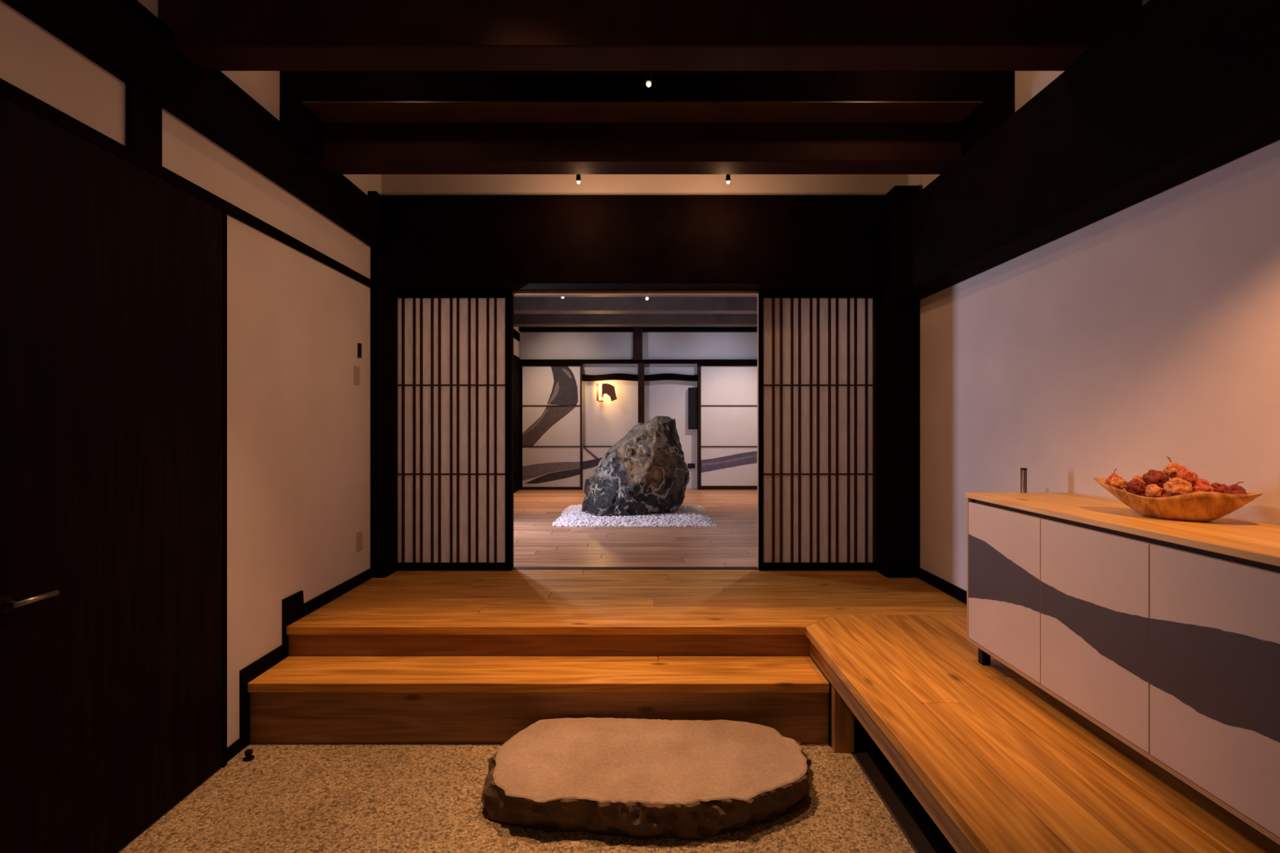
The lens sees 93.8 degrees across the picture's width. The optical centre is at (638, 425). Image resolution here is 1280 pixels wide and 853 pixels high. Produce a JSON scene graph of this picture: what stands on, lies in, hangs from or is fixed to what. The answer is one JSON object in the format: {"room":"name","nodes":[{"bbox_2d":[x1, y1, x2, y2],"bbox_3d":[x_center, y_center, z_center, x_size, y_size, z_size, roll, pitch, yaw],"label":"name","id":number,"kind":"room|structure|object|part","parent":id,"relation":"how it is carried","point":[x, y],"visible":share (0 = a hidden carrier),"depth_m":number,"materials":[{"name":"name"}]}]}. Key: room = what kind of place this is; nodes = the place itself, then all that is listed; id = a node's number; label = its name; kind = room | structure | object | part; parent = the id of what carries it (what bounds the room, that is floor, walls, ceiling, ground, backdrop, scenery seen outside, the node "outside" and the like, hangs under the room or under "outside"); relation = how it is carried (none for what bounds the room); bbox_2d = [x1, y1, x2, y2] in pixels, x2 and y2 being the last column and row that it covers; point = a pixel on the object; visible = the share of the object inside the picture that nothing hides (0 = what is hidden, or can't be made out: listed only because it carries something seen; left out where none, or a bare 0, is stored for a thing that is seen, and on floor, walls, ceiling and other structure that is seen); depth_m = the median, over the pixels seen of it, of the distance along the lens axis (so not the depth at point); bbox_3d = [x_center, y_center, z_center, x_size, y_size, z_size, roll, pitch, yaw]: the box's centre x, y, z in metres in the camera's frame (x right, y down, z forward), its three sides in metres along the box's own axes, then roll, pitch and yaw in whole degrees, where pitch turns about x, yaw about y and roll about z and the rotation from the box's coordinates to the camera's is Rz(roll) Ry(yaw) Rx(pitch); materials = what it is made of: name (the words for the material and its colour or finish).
{"room":"traditional dwelling","nodes":[
{"label":"traditional dwelling","id":0,"kind":"room"},
{"bbox_2d":[0,0,381,747],"bbox_3d":[-1.910,-0.198,1.610,0.120,3.605,5.620,0,0,0],"label":"wall","id":1,"kind":"structure","parent":0,"point":[299,422],"depth_m":3.04,"materials":[{"name":"paint"}]},
{"bbox_2d":[0,95,226,852],"bbox_3d":[-1.810,0.280,0.726,0.079,2.450,3.852,0,0,0],"label":"door","id":2,"kind":"structure","parent":1,"relation":"in","point":[113,274],"depth_m":2.05,"materials":[{"name":"brown wood"}]},
{"bbox_3d":[-1.796,0.512,1.765,0.049,0.018,0.130,0,0,0],"label":"lever handle","id":3,"kind":"part","parent":2,"relation":"part of","materials":[{"name":"silver metal"}]},
{"bbox_3d":[-1.837,0.280,2.642,0.026,2.450,0.020,0,0,0],"label":"frame","id":4,"kind":"part","parent":2,"relation":"part of","materials":[{"name":"brown wood"}]},
{"bbox_2d":[0,78,372,287],"bbox_3d":[-1.841,-0.973,1.460,0.018,0.050,5.320,0,0,0],"label":"trim","id":5,"kind":"structure","parent":1,"relation":"attached to","point":[8,91],"depth_m":2.28,"materials":[{"name":"brown wood"}]},
{"bbox_2d":[125,84,162,167],"bbox_3d":[-1.840,-1.110,2.228,0.020,0.240,0.145,0,0,0],"label":"post","id":6,"kind":"object","parent":5,"relation":"on","point":[144,114],"visible":0.98,"depth_m":2.21,"materials":[{"name":"brown wood"}]},
{"bbox_2d":[1,0,378,246],"bbox_3d":[-1.817,-1.374,1.460,0.065,0.288,5.320,0,0,0],"label":"beam","id":7,"kind":"structure","parent":1,"relation":"attached to","point":[124,37],"depth_m":2.41,"materials":[{"name":"brown wood"}]},
{"bbox_2d":[226,568,372,762],"bbox_3d":[-1.844,1.204,3.380,0.012,0.601,1.480,0,0,0],"label":"baseboard","id":8,"kind":"structure","parent":1,"relation":"attached to","point":[294,608],"depth_m":3.10,"materials":[{"name":"brown wood"}]},
{"bbox_2d":[354,365,359,384],"bbox_3d":[-1.843,-0.328,3.920,0.013,0.120,0.070,0,0,0],"label":"light switch","id":9,"kind":"object","parent":1,"relation":"attached to","point":[357,369],"visible":1,"depth_m":3.90,"materials":[{"name":"beige plastic"}]},
{"bbox_2d":[356,531,362,551],"bbox_3d":[-1.845,0.765,3.955,0.010,0.120,0.070,0,0,0],"label":"wall outlet","id":10,"kind":"object","parent":1,"relation":"attached to","point":[359,535],"visible":1,"depth_m":3.95,"materials":[{"name":"beige plastic"}]},
{"bbox_2d":[357,342,361,357],"bbox_3d":[-1.842,-0.495,3.950,0.016,0.094,0.032,0,0,0],"label":"intercom","id":11,"kind":"object","parent":1,"relation":"attached to","point":[359,345],"visible":1,"depth_m":3.94,"materials":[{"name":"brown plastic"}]},
{"bbox_2d":[367,191,380,204],"bbox_3d":[-1.820,-1.524,4.190,0.060,0.153,0.220,0,0,0],"label":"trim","id":12,"kind":"structure","parent":1,"relation":"attached to","point":[374,195],"depth_m":4.08,"materials":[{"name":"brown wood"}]},
{"bbox_2d":[315,122,961,174],"bbox_3d":[0.043,-1.676,3.378,3.786,0.448,0.177,0,0,0],"label":"beam","id":13,"kind":"structure","parent":1,"relation":"attached to","point":[349,148],"depth_m":3.29,"materials":[{"name":"brown wood"}]},
{"bbox_2d":[302,101,982,122],"bbox_3d":[0.020,-1.666,3.185,3.500,0.008,0.206,0,0,0],"label":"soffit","id":14,"kind":"structure","parent":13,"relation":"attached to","point":[326,111],"depth_m":3.17,"materials":[{"name":"black wood"}]},
{"bbox_2d":[115,743,915,852],"bbox_3d":[-0.439,1.555,0.830,2.823,0.100,4.060,0,0,0],"label":"floor","id":15,"kind":"structure","parent":0,"point":[291,797],"depth_m":2.32,"materials":[{"name":"beige gravel"}]},
{"bbox_2d":[242,748,254,761],"bbox_3d":[-1.760,1.485,2.700,0.044,0.040,0.044,0,0,0],"label":"door stop","id":16,"kind":"object","parent":15,"relation":"on","point":[248,753],"visible":1,"depth_m":2.69,"materials":[{"name":"black paint"}]},
{"bbox_2d":[247,656,829,743],"bbox_3d":[-0.471,1.357,2.974,2.733,0.295,0.331,0,0,0],"label":"step","id":17,"kind":"structure","parent":15,"relation":"on","point":[299,700],"depth_m":2.83,"materials":[{"name":"brown wood"}]},
{"bbox_2d":[480,717,813,839],"bbox_3d":[0.057,1.435,2.489,1.392,0.146,0.694,0,0,0],"label":"stepping stone","id":18,"kind":"object","parent":15,"relation":"on","point":[645,778],"visible":1,"depth_m":2.33,"materials":[{"name":"beige stone"}]},
{"bbox_2d":[513,326,520,359],"bbox_3d":[-2.010,-0.275,7.245,0.100,2.850,5.650,0,0,0],"label":"wall","id":19,"kind":"structure","parent":0,"point":[517,344],"depth_m":9.64,"materials":[{"name":"paint"}]},
{"bbox_2d":[513,354,519,493],"bbox_3d":[-1.950,-0.025,8.980,0.020,2.150,1.560,0,0,0],"label":"trim","id":20,"kind":"structure","parent":19,"relation":"attached to","point":[516,359],"depth_m":9.47,"materials":[{"name":"brown wood"}]},
{"bbox_2d":[513,328,519,341],"bbox_3d":[-1.950,-1.435,7.180,0.020,0.130,5.160,0,0,0],"label":"trim","id":21,"kind":"structure","parent":19,"relation":"attached to","point":[516,335],"depth_m":9.51,"materials":[{"name":"brown wood"}]},
{"bbox_2d":[522,365,582,489],"bbox_3d":[-1.433,0.039,9.795,0.997,2.018,0.030,0,0,0],"label":"door","id":22,"kind":"structure","parent":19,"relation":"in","point":[552,396],"depth_m":9.79,"materials":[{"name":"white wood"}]},
{"bbox_3d":[-1.433,1.027,9.795,0.945,0.042,0.030,0,0,0],"label":"rail","id":23,"kind":"part","parent":22,"relation":"part of","materials":[{"name":"brown wood"}]},
{"bbox_2d":[286,569,966,656],"bbox_3d":[0.041,1.130,3.740,3.758,0.160,1.239,0,0,0],"label":"floor","id":24,"kind":"structure","parent":0,"point":[513,612],"depth_m":3.39,"materials":[{"name":"brown wood"}]},
{"bbox_2d":[370,283,397,577],"bbox_3d":[-1.798,0.035,4.270,0.105,2.030,0.300,0,0,0],"label":"post","id":25,"kind":"object","parent":24,"relation":"on","point":[384,300],"visible":0.8,"depth_m":4.12,"materials":[{"name":"brown wood"}]},
{"bbox_2d":[396,289,512,570],"bbox_3d":[-1.383,0.034,4.330,0.931,2.024,0.032,0,0,0],"label":"screen","id":26,"kind":"object","parent":24,"relation":"on","point":[455,384],"visible":0.87,"depth_m":4.33,"materials":[{"name":"brown wood"}]},
{"bbox_3d":[-1.398,1.019,4.330,0.866,0.054,0.032,0,0,0],"label":"rail","id":27,"kind":"part","parent":26,"relation":"part of","materials":[{"name":"brown wood"}]},
{"bbox_3d":[-1.398,-0.950,4.330,0.866,0.056,0.032,0,0,0],"label":"rail","id":28,"kind":"part","parent":26,"relation":"part of","materials":[{"name":"brown wood"}]},
{"bbox_2d":[758,289,875,570],"bbox_3d":[1.349,0.034,4.330,0.963,2.024,0.032,0,0,0],"label":"screen","id":29,"kind":"object","parent":24,"relation":"on","point":[817,348],"visible":0.86,"depth_m":4.33,"materials":[{"name":"brown wood"}]},
{"bbox_3d":[1.341,1.019,4.330,0.886,0.054,0.032,0,0,0],"label":"rail","id":30,"kind":"part","parent":29,"relation":"part of","materials":[{"name":"brown wood"}]},
{"bbox_3d":[1.341,-0.950,4.330,0.886,0.056,0.032,0,0,0],"label":"rail","id":31,"kind":"part","parent":29,"relation":"part of","materials":[{"name":"brown wood"}]},
{"bbox_2d":[875,283,919,577],"bbox_3d":[1.823,0.035,4.270,0.226,2.030,0.300,0,0,0],"label":"post","id":32,"kind":"object","parent":24,"relation":"on","point":[897,322],"visible":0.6,"depth_m":4.12,"materials":[{"name":"brown wood"}]},
{"bbox_2d":[370,195,892,290],"bbox_3d":[0.043,-1.284,4.270,3.786,0.608,0.300,0,0,0],"label":"beam","id":33,"kind":"structure","parent":32,"relation":"on","point":[513,242],"depth_m":4.12,"materials":[{"name":"brown wood"}]},
{"bbox_2d":[512,290,758,568],"bbox_3d":[-0.025,0.035,4.384,1.850,2.030,0.072,0,0,0],"label":"door frame","id":34,"kind":"structure","parent":33,"relation":"attached to","point":[514,292],"depth_m":4.39,"materials":[{"name":"brown wood"}]},
{"bbox_2d":[513,488,757,566],"bbox_3d":[0.245,1.100,7.190,4.410,0.100,5.520,0,0,0],"label":"floor","id":35,"kind":"structure","parent":0,"point":[733,542],"depth_m":5.57,"materials":[{"name":"brown wood"}]},
{"bbox_2d":[520,365,522,489],"bbox_3d":[-1.932,-0.013,9.860,0.055,2.127,0.180,0,0,0],"label":"post","id":36,"kind":"object","parent":35,"relation":"on","point":[521,366],"visible":0.43,"depth_m":9.77,"materials":[{"name":"brown wood"}]},
{"bbox_2d":[582,445,612,488],"bbox_3d":[-0.476,0.694,9.843,0.899,0.712,0.034,0,0,0],"label":"screen","id":37,"kind":"object","parent":35,"relation":"on","point":[592,455],"visible":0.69,"depth_m":9.84,"materials":[{"name":"white paper"}]},
{"bbox_3d":[-0.476,0.347,9.845,0.899,0.018,0.030,0,0,0],"label":"rail","id":38,"kind":"part","parent":37,"relation":"part of","materials":[{"name":"brown wood"}]},
{"bbox_2d":[551,504,717,527],"bbox_3d":[-0.051,1.028,7.001,1.754,0.060,1.608,0,0,0],"label":"gravel bed","id":39,"kind":"object","parent":35,"relation":"on","point":[686,515],"visible":0.67,"depth_m":6.45,"materials":[{"name":"white gravel"}]},
{"bbox_2d":[581,416,689,515],"bbox_3d":[-0.034,0.442,7.073,1.290,1.112,0.964,0,0,-3],"label":"boulder","id":40,"kind":"object","parent":39,"relation":"on","point":[646,471],"visible":1,"depth_m":6.74,"materials":[{"name":"grey stone"}]},
{"bbox_2d":[512,566,758,569],"bbox_3d":[0.043,1.063,4.396,3.786,0.033,0.068,0,0,0],"label":"threshold","id":41,"kind":"object","parent":35,"relation":"on","point":[514,567],"visible":0.14,"depth_m":4.38,"materials":[{"name":"brown wood"}]},
{"bbox_2d":[638,362,644,422],"bbox_3d":[0.038,-0.009,9.865,0.102,2.118,0.170,0,0,0],"label":"post","id":42,"kind":"object","parent":35,"relation":"on","point":[641,365],"visible":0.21,"depth_m":9.78,"materials":[{"name":"brown wood"}]},
{"bbox_2d":[697,364,700,489],"bbox_3d":[0.988,0.013,9.860,0.036,2.074,0.180,0,0,0],"label":"post","id":43,"kind":"object","parent":35,"relation":"on","point":[698,366],"visible":0.86,"depth_m":9.77,"materials":[{"name":"brown wood"}]},
{"bbox_2d":[520,326,757,488],"bbox_3d":[0.245,-0.275,10.010,4.410,2.850,0.120,0,0,0],"label":"wall","id":44,"kind":"structure","parent":0,"point":[605,423],"depth_m":9.95,"materials":[{"name":"paint"}]},
{"bbox_2d":[520,359,581,366],"bbox_3d":[-1.456,-1.024,9.855,1.008,0.107,0.190,0,0,0],"label":"trim","id":45,"kind":"structure","parent":44,"relation":"attached to","point":[524,362],"depth_m":9.76,"materials":[{"name":"brown wood"}]},
{"bbox_2d":[596,381,617,401],"bbox_3d":[-0.550,-0.559,9.790,0.378,0.341,0.182,0,0,43],"label":"wall lamp","id":46,"kind":"object","parent":44,"relation":"attached to","point":[607,388],"visible":1,"depth_m":9.72,"materials":[{"name":"brown metal"}]},
{"bbox_3d":[-0.679,-0.543,9.820,0.031,0.285,0.040,0,0,0],"label":"arm","id":47,"kind":"part","parent":46,"relation":"part of","materials":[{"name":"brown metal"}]},
{"bbox_3d":[-0.476,-0.538,9.726,0.240,0.294,0.012,0,0,0],"label":"lamp shade","id":48,"kind":"part","parent":46,"relation":"part of","materials":[{"name":"brown metal"}]},
{"bbox_2d":[518,327,757,332],"bbox_3d":[0.245,-1.575,9.855,4.410,0.053,0.190,0,0,0],"label":"trim","id":49,"kind":"structure","parent":44,"relation":"attached to","point":[520,329],"depth_m":9.76,"materials":[{"name":"brown wood"}]},
{"bbox_2d":[580,359,697,364],"bbox_3d":[0.009,-1.050,9.860,1.922,0.053,0.180,0,0,0],"label":"trim","id":50,"kind":"structure","parent":44,"relation":"attached to","point":[582,361],"depth_m":9.77,"materials":[{"name":"brown wood"}]},
{"bbox_2d":[632,327,642,359],"bbox_3d":[-0.020,-1.331,9.852,0.156,0.525,0.195,0,0,0],"label":"post","id":51,"kind":"object","parent":50,"relation":"on","point":[637,331],"visible":0.86,"depth_m":9.76,"materials":[{"name":"brown wood"}]},
{"bbox_2d":[582,373,697,381],"bbox_3d":[0.018,-0.794,9.880,1.905,0.123,0.120,0,0,0],"label":"trim","id":52,"kind":"structure","parent":44,"relation":"attached to","point":[615,376],"depth_m":9.82,"materials":[{"name":"brown wood"}]},
{"bbox_2d":[687,463,693,468],"bbox_3d":[0.863,0.672,9.928,0.107,0.080,0.044,0,0,0],"label":"box","id":53,"kind":"object","parent":44,"relation":"attached to","point":[689,465],"visible":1,"depth_m":9.91,"materials":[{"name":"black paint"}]},
{"bbox_2d":[688,387,697,429],"bbox_3d":[0.891,-0.278,9.899,0.148,0.672,0.091,0,0,0],"label":"wall speaker","id":54,"kind":"object","parent":44,"relation":"attached to","point":[692,392],"visible":1,"depth_m":9.85,"materials":[{"name":"black paint"}]},
{"bbox_2d":[697,359,757,366],"bbox_3d":[1.710,-1.024,9.855,1.480,0.107,0.190,0,0,0],"label":"trim","id":55,"kind":"structure","parent":44,"relation":"attached to","point":[703,362],"depth_m":9.76,"materials":[{"name":"brown wood"}]},
{"bbox_2d":[700,365,757,489],"bbox_3d":[1.482,0.039,9.795,0.988,2.018,0.030,0,0,0],"label":"door","id":56,"kind":"structure","parent":44,"relation":"in","point":[728,394],"depth_m":9.79,"materials":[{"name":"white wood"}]},
{"bbox_3d":[1.482,1.018,9.795,0.936,0.060,0.030,0,0,0],"label":"rail","id":57,"kind":"part","parent":56,"relation":"part of","materials":[{"name":"brown wood"}]},
{"bbox_2d":[381,174,908,195],"bbox_3d":[0.043,-1.794,4.360,3.786,0.412,0.120,0,0,0],"label":"wall","id":58,"kind":"structure","parent":0,"point":[391,184],"depth_m":4.30,"materials":[{"name":"paint"}]},
{"bbox_2d":[850,752,936,852],"bbox_3d":[1.012,1.557,0.780,0.077,0.096,3.960,0,0,0],"label":"trim","id":59,"kind":"structure","parent":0,"point":[908,828],"depth_m":2.37,"materials":[{"name":"wood"}]},
{"bbox_2d":[863,751,956,852],"bbox_3d":[1.493,1.585,0.830,0.886,0.120,4.060,0,0,0],"label":"floor","id":60,"kind":"structure","parent":0,"point":[922,820],"depth_m":2.40,"materials":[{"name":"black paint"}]},
{"bbox_2d":[805,614,1279,852],"bbox_3d":[1.402,1.327,1.059,1.068,0.555,4.517,0,0,0],"label":"wooden bench","id":61,"kind":"object","parent":60,"relation":"on","point":[998,763],"visible":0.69,"depth_m":1.94,"materials":[{"name":"brown wood"}]},
{"bbox_2d":[965,493,1279,844],"bbox_3d":[1.699,0.676,1.739,0.466,0.748,1.898,0,0,0],"label":"base cabinet","id":62,"kind":"object","parent":61,"relation":"on","point":[1163,635],"visible":1,"depth_m":1.75,"materials":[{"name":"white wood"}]},
{"bbox_3d":[1.700,0.637,2.678,0.460,0.623,0.012,0,0,0],"label":"panel","id":63,"kind":"part","parent":62,"relation":"part of","materials":[{"name":"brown wood"}]},
{"bbox_3d":[1.520,1.006,2.634,0.036,0.087,0.036,0,0,0],"label":"leg","id":64,"kind":"part","parent":62,"relation":"part of","materials":[{"name":"black paint"}]},
{"bbox_3d":[1.480,0.644,2.432,0.019,0.605,0.476,0,0,0],"label":"door","id":65,"kind":"part","parent":62,"relation":"part of","materials":[{"name":"beige paint"}]},
{"bbox_2d":[1020,467,1026,493],"bbox_3d":[1.800,0.625,2.800,0.100,0.850,0.100,0,0,0],"label":"shoehorn","id":66,"kind":"object","parent":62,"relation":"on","point":[1023,470],"visible":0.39,"depth_m":2.79,"materials":[{"name":"metal"}]},
{"bbox_3d":[1.480,0.644,1.959,0.019,0.605,0.465,0,0,0],"label":"door","id":67,"kind":"part","parent":62,"relation":"part of","materials":[{"name":"beige paint"}]},
{"bbox_3d":[1.700,0.956,1.737,0.460,0.014,1.894,0,0,0],"label":"panel","id":68,"kind":"part","parent":62,"relation":"part of","materials":[{"name":"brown wood"}]},
{"bbox_2d":[1093,477,1262,521],"bbox_3d":[1.735,0.244,1.952,0.236,0.116,0.426,0,0,-32],"label":"bowl","id":69,"kind":"object","parent":62,"relation":"on","point":[1202,506],"visible":0.91,"depth_m":1.86,"materials":[{"name":"brown wood"}]},
{"bbox_2d":[1105,468,1122,485],"bbox_3d":[1.658,0.186,2.086,0.048,0.070,0.048,0,0,-45],"label":"seed pod","id":70,"kind":"object","parent":69,"relation":"in","point":[1108,479],"visible":0.36,"depth_m":2.08,"materials":[{"name":"red plant"}]},
{"bbox_2d":[1110,477,1127,489],"bbox_3d":[1.632,0.200,2.040,0.043,0.047,0.042,0,0,-12],"label":"seed pod","id":71,"kind":"object","parent":69,"relation":"in","point":[1117,482],"visible":0.9,"depth_m":2.03,"materials":[{"name":"orange plant"}]},
{"bbox_2d":[1124,479,1146,495],"bbox_3d":[1.651,0.207,1.991,0.055,0.058,0.052,0,0,17],"label":"seed pod","id":72,"kind":"object","parent":69,"relation":"in","point":[1135,486],"visible":0.89,"depth_m":1.98,"materials":[{"name":"red plant"}]},
{"bbox_2d":[1132,475,1146,485],"bbox_3d":[1.714,0.193,2.041,0.055,0.052,0.052,0,0,31],"label":"seed pod","id":73,"kind":"object","parent":69,"relation":"in","point":[1139,477],"visible":0.24,"depth_m":2.03,"materials":[{"name":"orange plant"}]},
{"bbox_2d":[1140,493,1167,497],"bbox_3d":[1.710,0.246,1.991,0.070,0.067,0.066,0,0,-36],"label":"seed pod","id":74,"kind":"object","parent":69,"relation":"in","point":[1141,495],"visible":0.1,"depth_m":1.97,"materials":[{"name":"orange plant"}]},
{"bbox_2d":[1142,469,1168,488],"bbox_3d":[1.704,0.176,1.976,0.060,0.062,0.065,0,0,4],"label":"seed pod","id":75,"kind":"object","parent":74,"relation":"on","point":[1159,478],"visible":0.83,"depth_m":1.96,"materials":[{"name":"red plant"}]},
{"bbox_2d":[1145,484,1165,497],"bbox_3d":[1.666,0.217,1.938,0.051,0.055,0.048,0,0,-19],"label":"seed pod","id":76,"kind":"object","parent":69,"relation":"in","point":[1152,490],"visible":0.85,"depth_m":1.92,"materials":[{"name":"orange plant"}]},
{"bbox_2d":[1163,477,1193,496],"bbox_3d":[1.698,0.195,1.887,0.070,0.063,0.064,0,0,27],"label":"seed pod","id":77,"kind":"object","parent":69,"relation":"in","point":[1175,486],"visible":0.86,"depth_m":1.87,"materials":[{"name":"orange plant"}]},
{"bbox_2d":[1191,477,1210,487],"bbox_3d":[1.797,0.193,1.926,0.056,0.059,0.053,0,0,27],"label":"seed pod","id":78,"kind":"object","parent":69,"relation":"in","point":[1206,482],"visible":0.25,"depth_m":1.91,"materials":[{"name":"red plant"}]},
{"bbox_2d":[1192,483,1213,492],"bbox_3d":[1.755,0.206,1.860,0.051,0.053,0.049,0,0,-8],"label":"seed pod","id":79,"kind":"object","parent":69,"relation":"in","point":[1199,487],"visible":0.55,"depth_m":1.85,"materials":[{"name":"red plant"}]},
{"bbox_2d":[1210,482,1228,493],"bbox_3d":[1.810,0.207,1.871,0.054,0.058,0.052,0,0,5],"label":"seed pod","id":80,"kind":"object","parent":69,"relation":"in","point":[1220,488],"visible":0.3,"depth_m":1.86,"materials":[{"name":"red plant"}]},
{"bbox_2d":[1222,481,1246,494],"bbox_3d":[1.809,0.197,1.818,0.049,0.057,0.050,0,0,-29],"label":"seed pod","id":81,"kind":"object","parent":69,"relation":"in","point":[1234,488],"visible":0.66,"depth_m":1.80,"materials":[{"name":"red plant"}]},
{"bbox_3d":[1.780,0.200,1.981,0.064,0.065,0.064,-34,43,-21],"label":"seed pod","id":82,"kind":"object","parent":69,"relation":"in","visible":0},
{"bbox_2d":[1162,457,1184,478],"bbox_3d":[1.761,0.140,1.966,0.055,0.074,0.053,0,0,-12],"label":"seed pod","id":83,"kind":"object","parent":82,"relation":"on","point":[1171,469],"visible":0.69,"depth_m":1.96,"materials":[{"name":"orange plant"}]},
{"label":"seed pod","id":84,"kind":"object","parent":69,"relation":"in","visible":0},
{"bbox_2d":[1176,466,1197,484],"bbox_3d":[1.748,0.162,1.910,0.054,0.057,0.051,0,0,-25],"label":"seed pod","id":85,"kind":"object","parent":84,"relation":"on","point":[1184,473],"visible":0.8,"depth_m":1.90,"materials":[{"name":"plant"}]},
{"bbox_3d":[1.480,0.644,1.491,0.019,0.605,0.465,0,0,0],"label":"door","id":86,"kind":"part","parent":62,"relation":"part of","materials":[{"name":"beige paint"}]},
{"bbox_2d":[908,0,1279,604],"bbox_3d":[1.996,-0.177,1.610,0.120,3.645,5.620,0,0,0],"label":"wall","id":87,"kind":"structure","parent":0,"point":[1140,335],"depth_m":2.46,"materials":[{"name":"paint"}]},
{"bbox_2d":[885,185,919,213],"bbox_3d":[1.830,-1.542,4.190,0.170,0.190,0.220,0,0,0],"label":"trim","id":88,"kind":"structure","parent":87,"relation":"attached to","point":[901,194],"depth_m":4.08,"materials":[{"name":"brown wood"}]},
{"bbox_2d":[918,568,966,604],"bbox_3d":[1.929,1.015,1.460,0.015,0.070,5.320,0,0,0],"label":"baseboard","id":89,"kind":"structure","parent":87,"relation":"attached to","point":[946,587],"depth_m":3.78,"materials":[{"name":"black wood"}]},
{"bbox_2d":[890,0,1279,300],"bbox_3d":[1.833,-1.153,1.460,0.206,0.587,5.320,0,0,0],"label":"beam","id":90,"kind":"structure","parent":87,"relation":"attached to","point":[1179,91],"depth_m":2.23,"materials":[{"name":"brown wood"}]},
{"bbox_3d":[0.043,-2.060,1.550,4.026,0.120,5.740,0,0,0],"label":"ceiling","id":91,"kind":"structure","parent":0,"visible":0},
{"bbox_2d":[576,174,581,183],"bbox_3d":[-0.365,-1.731,3.620,0.039,0.538,0.039,0,0,0],"label":"spotlight","id":92,"kind":"object","parent":91,"relation":"hanging from","point":[578,176],"visible":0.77,"depth_m":3.61,"materials":[{"name":"black paint"}]},
{"bbox_2d":[280,71,1014,101],"bbox_3d":[0.043,-1.835,3.185,3.786,0.330,0.210,0,0,0],"label":"beam","id":93,"kind":"structure","parent":91,"relation":"attached to","point":[295,86],"depth_m":3.08,"materials":[{"name":"brown wood"}]},
{"bbox_2d":[644,71,652,86],"bbox_3d":[0.046,-1.798,2.820,0.047,0.404,0.047,0,0,0],"label":"spotlight","id":94,"kind":"object","parent":91,"relation":"hanging from","point":[648,79],"visible":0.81,"depth_m":2.81,"materials":[{"name":"black paint"}]},
{"bbox_2d":[158,0,1142,71],"bbox_3d":[0.043,-1.728,2.381,3.786,0.544,0.166,0,0,0],"label":"beam","id":95,"kind":"structure","parent":91,"relation":"attached to","point":[215,35],"depth_m":2.30,"materials":[{"name":"brown wood"}]},
{"bbox_2d":[725,174,730,183],"bbox_3d":[0.540,-1.731,3.620,0.039,0.538,0.039,0,0,0],"label":"spotlight","id":96,"kind":"object","parent":91,"relation":"hanging from","point":[727,176],"visible":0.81,"depth_m":3.61,"materials":[{"name":"black paint"}]},
{"bbox_3d":[0.245,-1.750,7.185,4.410,0.100,5.530,0,0,0],"label":"ceiling","id":97,"kind":"structure","parent":0,"visible":0},
{"bbox_2d":[513,297,757,314],"bbox_3d":[0.245,-1.600,7.938,4.410,0.200,0.235,0,0,0],"label":"beam","id":98,"kind":"structure","parent":97,"relation":"attached to","point":[522,305],"depth_m":7.82,"materials":[{"name":"black wood"}]},
{"bbox_2d":[513,314,757,326],"bbox_3d":[0.245,-1.600,8.988,4.410,0.200,0.235,0,0,0],"label":"beam","id":99,"kind":"structure","parent":97,"relation":"attached to","point":[519,320],"depth_m":8.87,"materials":[{"name":"black wood"}]},
{"bbox_2d":[513,295,757,297],"bbox_3d":[0.245,-1.600,6.878,4.410,0.200,0.235,0,0,0],"label":"beam","id":100,"kind":"structure","parent":97,"relation":"attached to","point":[513,295],"depth_m":6.96,"materials":[{"name":"black wood"}]}
]}

